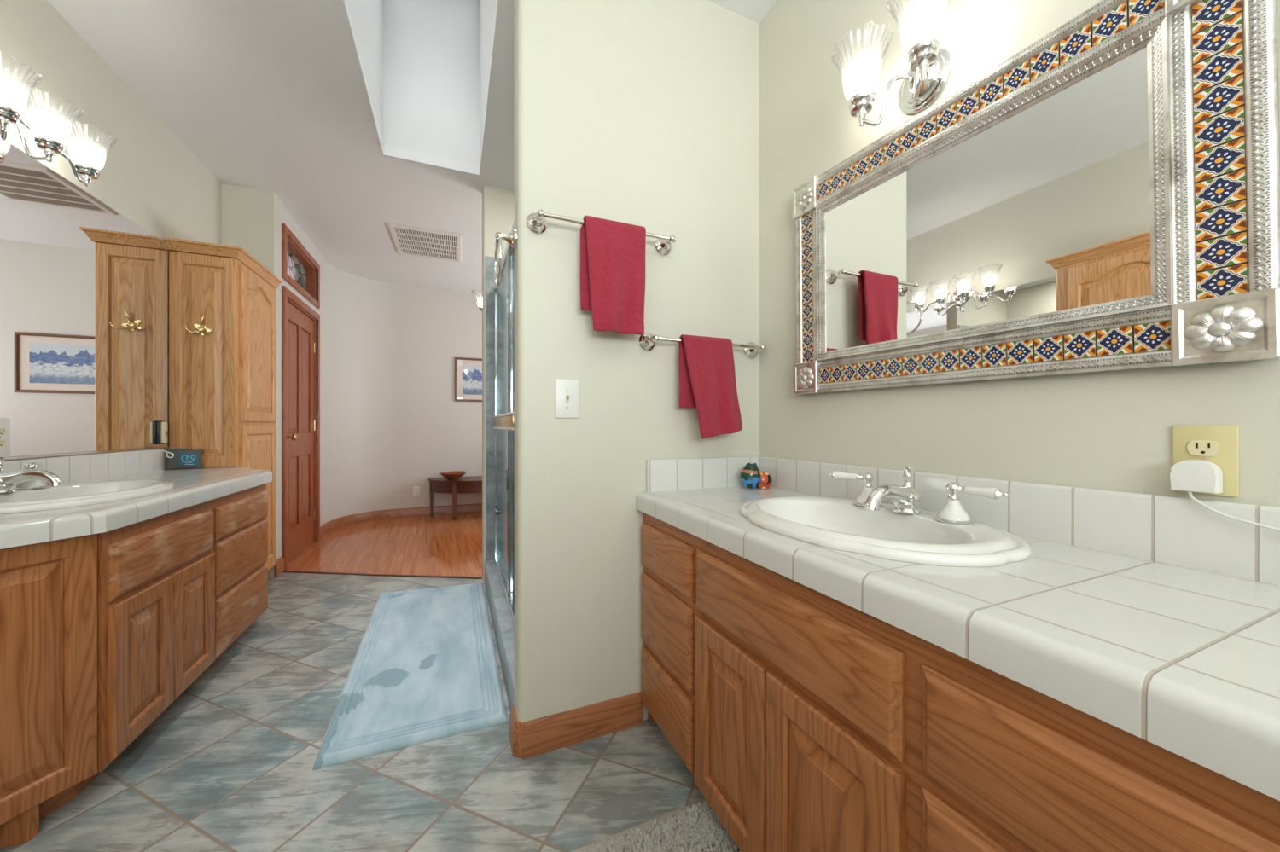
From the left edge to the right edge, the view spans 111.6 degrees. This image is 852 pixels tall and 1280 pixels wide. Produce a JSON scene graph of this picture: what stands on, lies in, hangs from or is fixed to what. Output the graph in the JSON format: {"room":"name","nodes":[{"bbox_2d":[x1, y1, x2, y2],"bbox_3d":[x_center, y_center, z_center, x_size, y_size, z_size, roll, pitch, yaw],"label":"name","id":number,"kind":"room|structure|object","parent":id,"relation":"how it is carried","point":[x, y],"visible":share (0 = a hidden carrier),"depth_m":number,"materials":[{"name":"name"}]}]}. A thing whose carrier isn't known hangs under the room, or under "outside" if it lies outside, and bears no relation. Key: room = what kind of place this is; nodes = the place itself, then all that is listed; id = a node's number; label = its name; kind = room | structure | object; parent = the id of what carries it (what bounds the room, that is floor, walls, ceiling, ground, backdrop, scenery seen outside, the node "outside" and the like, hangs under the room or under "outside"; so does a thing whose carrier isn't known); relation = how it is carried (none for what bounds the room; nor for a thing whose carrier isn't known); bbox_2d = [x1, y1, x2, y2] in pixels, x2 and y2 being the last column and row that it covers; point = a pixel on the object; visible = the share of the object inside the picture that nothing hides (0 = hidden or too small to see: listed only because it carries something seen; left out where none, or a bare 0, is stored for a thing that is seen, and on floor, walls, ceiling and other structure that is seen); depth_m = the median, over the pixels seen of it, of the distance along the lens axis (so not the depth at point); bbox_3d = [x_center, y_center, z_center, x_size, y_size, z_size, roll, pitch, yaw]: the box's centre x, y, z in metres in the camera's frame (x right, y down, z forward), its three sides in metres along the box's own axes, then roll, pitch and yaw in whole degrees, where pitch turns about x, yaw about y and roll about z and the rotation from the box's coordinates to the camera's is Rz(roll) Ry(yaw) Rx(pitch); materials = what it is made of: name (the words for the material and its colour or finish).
{"room":"bathroom","nodes":[
{"label":"bathroom","id":0,"kind":"room"},
{"bbox_2d":[0,0,221,461],"bbox_3d":[-1.759,-0.285,0.371,0.100,2.670,5.470,0,0,-23],"label":"wall","id":1,"kind":"structure","parent":0,"point":[148,176],"depth_m":1.92,"materials":[{"name":"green paint"}]},
{"bbox_2d":[0,73,116,186],"bbox_3d":[-2.045,-1.018,1.423,0.204,0.224,0.663,0,0,-23],"label":"lamp","id":2,"kind":"object","parent":1,"relation":"attached to","point":[49,126],"visible":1,"depth_m":1.50,"materials":[{"name":"white glass"}]},
{"bbox_2d":[0,138,168,459],"bbox_3d":[-2.206,-0.434,1.550,0.009,1.100,1.738,0,0,-23],"label":"wall mirror","id":3,"kind":"object","parent":1,"relation":"attached to","point":[84,287],"visible":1,"depth_m":1.77,"materials":[{"name":"clear glass"}]},
{"bbox_2d":[0,418,10,456],"bbox_3d":[-2.165,0.038,1.471,0.009,0.130,0.074,0,0,-23],"label":"wall outlet","id":4,"kind":"object","parent":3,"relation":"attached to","point":[4,422],"visible":1,"depth_m":1.49,"materials":[{"name":"white plastic"}]},
{"bbox_2d":[0,428,5,435],"bbox_3d":[-2.163,0.018,1.472,0.003,0.025,0.033,0,0,-23],"label":"receptacle","id":5,"kind":"object","parent":4,"relation":"attached to","point":[2,431],"depth_m":1.48,"materials":[{"name":"white plastic"}]},
{"bbox_2d":[0,439,5,447],"bbox_3d":[-2.163,0.058,1.472,0.003,0.025,0.033,0,0,-23],"label":"receptacle","id":6,"kind":"object","parent":4,"relation":"attached to","point":[2,442],"depth_m":1.48,"materials":[{"name":"white plastic"}]},
{"bbox_2d":[156,420,167,444],"bbox_3d":[-2.502,0.034,2.283,0.030,0.124,0.050,0,0,-23],"label":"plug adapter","id":7,"kind":"object","parent":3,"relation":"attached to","point":[161,427],"visible":1,"depth_m":2.27,"materials":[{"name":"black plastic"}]},
{"bbox_2d":[2,448,168,485],"bbox_3d":[-2.201,0.180,1.552,0.020,0.120,1.740,0,0,-23],"label":"backsplash","id":8,"kind":"structure","parent":1,"relation":"attached to","point":[82,468],"depth_m":1.87,"materials":[{"name":"tile"}]},
{"bbox_2d":[221,183,279,578],"bbox_3d":[-2.683,-0.285,3.005,0.280,2.670,0.100,0,0,-23],"label":"wall","id":9,"kind":"structure","parent":0,"point":[250,217],"depth_m":2.98,"materials":[{"name":"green paint"}]},
{"bbox_2d":[273,557,284,577],"bbox_3d":[-2.556,0.997,3.084,0.016,0.106,0.145,0,0,-23],"label":"baseboard","id":10,"kind":"structure","parent":9,"relation":"in","point":[279,567],"depth_m":3.07,"materials":[{"name":"brown wood"}]},
{"bbox_2d":[0,512,704,851],"bbox_3d":[-0.484,1.074,2.078,3.850,0.052,7.600,0,0,-23],"label":"floor","id":11,"kind":"structure","parent":0,"point":[227,766],"depth_m":1.33,"materials":[{"name":"tile"}]},
{"bbox_2d":[0,483,267,848],"bbox_3d":[-1.965,0.671,1.654,0.533,0.757,1.766,0,0,-23],"label":"vanity cabinet","id":12,"kind":"object","parent":11,"relation":"on","point":[101,634],"visible":0.95,"depth_m":1.24,"materials":[{"name":"brown wood"}]},
{"bbox_2d":[0,448,272,549],"bbox_3d":[-1.962,0.206,1.655,0.540,0.173,1.768,0,0,-23],"label":"countertop","id":13,"kind":"structure","parent":12,"relation":"on","point":[191,487],"depth_m":1.61,"materials":[{"name":"tile"}]},
{"bbox_2d":[0,456,64,494],"bbox_3d":[-1.946,0.151,1.370,0.179,0.112,0.413,0,0,-23],"label":"faucet","id":14,"kind":"object","parent":13,"relation":"on","point":[30,478],"visible":1,"depth_m":1.38,"materials":[{"name":"silver metal"}]},
{"bbox_2d":[0,480,174,514],"bbox_3d":[-1.867,0.291,1.408,0.456,0.168,0.624,0,0,-23],"label":"sink","id":15,"kind":"object","parent":13,"relation":"in","point":[72,495],"visible":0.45,"depth_m":1.43,"materials":[{"name":"white ceramic"}]},
{"bbox_2d":[162,448,203,470],"bbox_3d":[-2.454,0.176,2.339,0.155,0.114,0.056,0,0,-39],"label":"pouch","id":16,"kind":"object","parent":13,"relation":"on","point":[177,459],"visible":1,"depth_m":2.33,"materials":[{"name":"grey fabric"}]},
{"bbox_2d":[163,237,281,570],"bbox_3d":[-2.514,0.022,2.674,0.320,2.056,0.633,0,0,-23],"label":"tall cabinet","id":17,"kind":"object","parent":11,"relation":"on","point":[223,381],"visible":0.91,"depth_m":2.44,"materials":[{"name":"brown wood"}]},
{"bbox_2d":[184,315,213,335],"bbox_3d":[-2.405,-0.552,2.385,0.120,0.107,0.056,0,0,-23],"label":"coat hook","id":18,"kind":"object","parent":17,"relation":"attached to","point":[200,329],"visible":1,"depth_m":2.39,"materials":[{"name":"gold metal"}]},
{"bbox_2d":[312,583,507,770],"bbox_3d":[-1.036,1.036,2.107,0.608,0.028,1.490,0,0,-23],"label":"bath mat","id":19,"kind":"object","parent":11,"relation":"on","point":[424,669],"visible":1,"depth_m":1.76,"materials":[{"name":"blue fabric"}]},
{"bbox_2d":[427,476,482,520],"bbox_3d":[-1.793,0.827,5.088,1.270,0.442,0.490,0,0,-23],"label":"round table","id":20,"kind":"object","parent":11,"relation":"on","point":[471,484],"visible":0.39,"depth_m":4.85,"materials":[{"name":"brown wood"}]},
{"bbox_2d":[439,471,465,479],"bbox_3d":[-2.139,0.569,4.980,0.280,0.074,0.280,0,0,-23],"label":"wooden bowl","id":21,"kind":"object","parent":20,"relation":"on","point":[456,474],"visible":1,"depth_m":4.91,"materials":[{"name":"brown wood"}]},
{"bbox_2d":[570,798,741,851],"bbox_3d":[0.119,1.036,0.718,0.545,0.028,0.865,0,0,-23],"label":"shag rug","id":22,"kind":"object","parent":11,"relation":"on","point":[695,827],"visible":0.9,"depth_m":1.09,"materials":[{"name":"beige carpet"}]},
{"bbox_2d":[641,512,1279,851],"bbox_3d":[0.584,0.671,0.833,0.529,0.757,1.770,0,0,-23],"label":"vanity cabinet","id":23,"kind":"object","parent":11,"relation":"on","point":[806,720],"visible":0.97,"depth_m":0.68,"materials":[{"name":"brown wood"}]},
{"bbox_2d":[635,456,1279,801],"bbox_3d":[0.582,0.206,0.832,0.540,0.173,1.770,0,0,-23],"label":"countertop","id":24,"kind":"structure","parent":23,"relation":"on","point":[1155,619],"depth_m":0.64,"materials":[{"name":"tile"}]},
{"bbox_2d":[739,462,772,488],"bbox_3d":[0.434,0.184,1.628,0.118,0.098,0.060,0,0,1],"label":"ceramic figurine","id":25,"kind":"object","parent":24,"relation":"on","point":[751,477],"visible":1,"depth_m":1.61,"materials":[{"name":"multicoloured ceramic"}]},
{"bbox_2d":[739,495,1031,567],"bbox_3d":[0.510,0.291,1.022,0.456,0.168,0.624,0,0,-23],"label":"sink","id":26,"kind":"object","parent":24,"relation":"in","point":[834,523],"visible":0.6,"depth_m":0.93,"materials":[{"name":"white ceramic"}]},
{"bbox_2d":[828,465,1008,524],"bbox_3d":[0.599,0.151,1.028,0.172,0.112,0.413,0,0,-23],"label":"faucet","id":27,"kind":"object","parent":24,"relation":"on","point":[905,499],"visible":1,"depth_m":1.01,"materials":[{"name":"silver metal"}]},
{"bbox_2d":[282,570,481,579],"bbox_3d":[-1.841,1.047,3.064,1.502,0.006,0.031,0,0,5],"label":"trim","id":28,"kind":"structure","parent":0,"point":[295,572],"depth_m":3.05,"materials":[{"name":"brown wood"}]},
{"bbox_2d":[320,254,482,526],"bbox_3d":[-1.834,-0.285,5.332,3.536,2.670,0.698,0,0,-35],"label":"wall","id":29,"kind":"structure","parent":0,"point":[392,421],"depth_m":4.94,"materials":[{"name":"white paint"}]},
{"bbox_2d":[279,199,320,558],"bbox_3d":[-2.830,-0.285,3.573,0.100,2.670,1.060,0,0,-23],"label":"door frame","id":30,"kind":"structure","parent":29,"relation":"in","point":[285,217],"depth_m":3.20,"materials":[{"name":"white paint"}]},
{"bbox_2d":[281,285,319,570],"bbox_3d":[-2.795,0.016,3.561,0.154,2.068,0.916,0,0,-23],"label":"door","id":31,"kind":"structure","parent":30,"relation":"attached to","point":[300,332],"depth_m":3.54,"materials":[{"name":"red wood"}]},
{"bbox_2d":[281,223,319,308],"bbox_3d":[-2.812,-1.272,3.554,0.118,0.399,0.910,0,0,-23],"label":"window","id":32,"kind":"structure","parent":30,"relation":"attached to","point":[301,274],"depth_m":3.62,"materials":[{"name":"red wood"}]},
{"bbox_2d":[320,503,482,540],"bbox_3d":[-1.779,0.997,5.292,3.437,0.106,0.677,0,0,-37],"label":"baseboard","id":33,"kind":"structure","parent":29,"relation":"attached to","point":[340,522],"depth_m":4.93,"materials":[{"name":"brown wood"}]},
{"bbox_2d":[413,486,419,496],"bbox_3d":[-2.588,0.755,5.032,0.070,0.113,0.009,0,0,-23],"label":"wall outlet","id":34,"kind":"object","parent":29,"relation":"attached to","point":[416,489],"visible":1,"depth_m":5.03,"materials":[{"name":"white plastic"}]},
{"bbox_2d":[454,357,482,401],"bbox_3d":[-1.901,-0.557,5.321,0.665,0.525,0.021,0,0,-23],"label":"framed picture","id":35,"kind":"object","parent":29,"relation":"attached to","point":[468,371],"visible":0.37,"depth_m":5.25,"materials":[{"name":"paper"}]},
{"bbox_2d":[462,365,482,395],"bbox_3d":[-1.903,-0.557,5.324,0.495,0.355,0.001,0,0,-23],"label":"print","id":36,"kind":"object","parent":35,"relation":"attached to","point":[472,375],"depth_m":5.27},
{"bbox_2d":[46,0,777,293],"bbox_3d":[-0.441,-1.650,2.042,4.000,0.060,7.700,0,0,-23],"label":"ceiling","id":37,"kind":"structure","parent":0,"point":[270,96],"depth_m":2.27,"materials":[{"name":"paint"}]},
{"bbox_2d":[347,0,496,165],"bbox_3d":[-0.988,-2.295,2.016,0.625,1.230,1.565,0,0,-23],"label":"window","id":38,"kind":"structure","parent":37,"relation":"attached to","point":[426,63],"depth_m":2.67,"materials":[{"name":"glass"}]},
{"bbox_2d":[386,222,461,262],"bbox_3d":[-1.885,-1.611,3.870,0.550,0.016,0.650,0,0,-22],"label":"ceiling vent","id":39,"kind":"object","parent":37,"relation":"in","point":[409,241],"visible":1,"depth_m":3.82,"materials":[{"name":"metal"}]},
{"bbox_2d":[341,0,500,176],"bbox_3d":[-0.988,-1.643,2.016,0.557,0.054,1.497,0,0,-23],"label":"trim","id":40,"kind":"structure","parent":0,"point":[385,150],"depth_m":2.37,"materials":[{"name":"paint"}]},
{"bbox_2d":[485,256,510,567],"bbox_3d":[-0.302,-0.045,2.395,0.931,2.190,1.560,0,0,-23],"label":"trim","id":41,"kind":"structure","parent":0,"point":[490,279],"depth_m":2.93,"materials":[{"name":"stone"}]},
{"bbox_2d":[482,185,514,581],"bbox_3d":[-0.641,-0.285,3.164,0.948,2.670,0.120,0,0,-23],"label":"wall","id":42,"kind":"structure","parent":0,"point":[497,204],"depth_m":2.94,"materials":[{"name":"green paint"}]},
{"bbox_2d":[471,291,482,311],"bbox_3d":[-1.134,-0.897,3.153,0.161,0.165,0.248,0,0,-23],"label":"wall sconce","id":43,"kind":"object","parent":42,"relation":"attached to","point":[480,299],"visible":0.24,"depth_m":3.18,"materials":[{"name":"white glass"}]},
{"bbox_2d":[484,559,514,709],"bbox_3d":[-0.673,0.976,2.236,0.143,0.148,1.536,0,0,-23],"label":"trim","id":44,"kind":"structure","parent":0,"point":[503,623],"depth_m":2.03,"materials":[{"name":"stone"}]},
{"bbox_2d":[493,219,514,625],"bbox_3d":[-0.664,-0.018,2.234,0.052,1.838,1.545,0,0,-23],"label":"shower enclosure","id":45,"kind":"object","parent":44,"relation":"on","point":[503,419],"visible":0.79,"depth_m":2.36,"materials":[{"name":"clear glass"}]},
{"bbox_2d":[514,0,759,722],"bbox_3d":[0.024,-0.285,1.621,0.943,2.670,0.120,0,0,-23],"label":"wall partition","id":46,"kind":"structure","parent":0,"point":[645,113],"depth_m":1.50,"materials":[{"name":"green paint"}]},
{"bbox_2d":[494,228,517,287],"bbox_3d":[-0.438,-0.549,1.417,0.065,0.193,0.169,0,0,-23],"label":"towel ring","id":47,"kind":"object","parent":46,"relation":"attached to","point":[511,237],"visible":1,"depth_m":1.41,"materials":[{"name":"silver metal"}]},
{"bbox_2d":[554,378,579,418],"bbox_3d":[-0.239,-0.090,1.434,0.081,0.127,0.016,0,0,-23],"label":"light switch","id":48,"kind":"object","parent":46,"relation":"attached to","point":[567,392],"visible":1,"depth_m":1.43,"materials":[{"name":"white plastic"}]},
{"bbox_2d":[509,692,643,759],"bbox_3d":[-0.214,0.997,1.499,0.441,0.106,0.116,0,0,-23],"label":"baseboard","id":49,"kind":"structure","parent":46,"relation":"attached to","point":[538,736],"depth_m":1.44,"materials":[{"name":"brown wood"}]},
{"bbox_2d":[526,209,676,255],"bbox_3d":[-0.108,-0.652,1.453,0.519,0.066,0.084,0,0,-23],"label":"towel bar","id":50,"kind":"object","parent":46,"relation":"attached to","point":[536,222],"visible":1,"depth_m":1.39,"materials":[{"name":"silver metal"}]},
{"bbox_2d":[580,215,645,335],"bbox_3d":[-0.083,-0.488,1.423,0.217,0.372,0.080,0,0,-23],"label":"hand towel","id":51,"kind":"object","parent":50,"relation":"hanging from","point":[613,253],"visible":1,"depth_m":1.40,"materials":[{"name":"red fabric"}]},
{"bbox_2d":[638,332,766,359],"bbox_3d":[0.249,-0.301,1.606,0.518,0.066,0.084,0,0,-23],"label":"towel bar","id":52,"kind":"object","parent":46,"relation":"attached to","point":[647,342],"visible":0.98,"depth_m":1.54,"materials":[{"name":"silver metal"}]},
{"bbox_2d":[678,334,742,438],"bbox_3d":[0.256,-0.139,1.552,0.223,0.367,0.107,0,0,-20],"label":"hand towel","id":53,"kind":"object","parent":52,"relation":"hanging from","point":[707,384],"visible":1,"depth_m":1.54,"materials":[{"name":"red fabric"}]},
{"bbox_2d":[646,456,760,492],"bbox_3d":[0.254,0.180,1.643,0.500,0.120,0.020,0,0,-23],"label":"backsplash","id":54,"kind":"structure","parent":46,"relation":"attached to","point":[688,474],"depth_m":1.61,"materials":[{"name":"tile"}]},
{"bbox_2d":[759,0,1279,506],"bbox_3d":[0.787,-0.285,1.165,0.100,2.670,4.920,0,0,-23],"label":"wall","id":55,"kind":"structure","parent":0,"point":[1110,430],"depth_m":1.10,"materials":[{"name":"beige paint"}]},
{"bbox_2d":[832,0,952,127],"bbox_3d":[0.650,-0.901,1.098,0.204,0.224,0.319,0,0,-23],"label":"lamp","id":56,"kind":"object","parent":55,"relation":"attached to","point":[930,65],"visible":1,"depth_m":1.10,"materials":[{"name":"silver metal"}]},
{"bbox_2d":[759,456,1279,586],"bbox_3d":[0.825,0.180,0.925,0.020,0.120,1.749,0,0,-23],"label":"backsplash","id":57,"kind":"structure","parent":55,"relation":"attached to","point":[1179,532],"depth_m":0.81,"materials":[{"name":"tile"}]},
{"bbox_2d":[792,0,1279,395],"bbox_3d":[0.740,-0.464,1.079,0.049,0.729,0.977,0,0,-23],"label":"framed mirror","id":58,"kind":"object","parent":55,"relation":"attached to","point":[1105,195],"visible":1,"depth_m":0.84,"materials":[{"name":"metal"}]},
{"bbox_2d":[825,46,1151,351],"bbox_3d":[0.741,-0.459,1.080,0.002,0.476,0.729,0,0,-23],"label":"mirror glass","id":59,"kind":"object","parent":58,"relation":"on","point":[1035,208],"depth_m":0.94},
{"bbox_2d":[1172,425,1239,497],"bbox_3d":[0.922,0.056,0.712,0.009,0.113,0.068,0,0,-23],"label":"wall outlet","id":60,"kind":"object","parent":55,"relation":"attached to","point":[1218,445],"visible":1,"depth_m":0.70,"materials":[{"name":"beige plastic"}]},
{"bbox_2d":[1186,440,1220,456],"bbox_3d":[0.920,0.036,0.711,0.003,0.025,0.033,0,0,-23],"label":"receptacle","id":61,"kind":"object","parent":60,"relation":"attached to","point":[1195,448],"depth_m":0.71,"materials":[{"name":"beige plastic"}]},
{"bbox_2d":[1169,459,1279,532],"bbox_3d":[0.936,0.144,0.536,0.043,0.178,0.402,0,0,-9],"label":"charger","id":62,"kind":"object","parent":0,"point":[1189,476],"visible":1,"depth_m":0.70,"materials":[{"name":"white plastic"}]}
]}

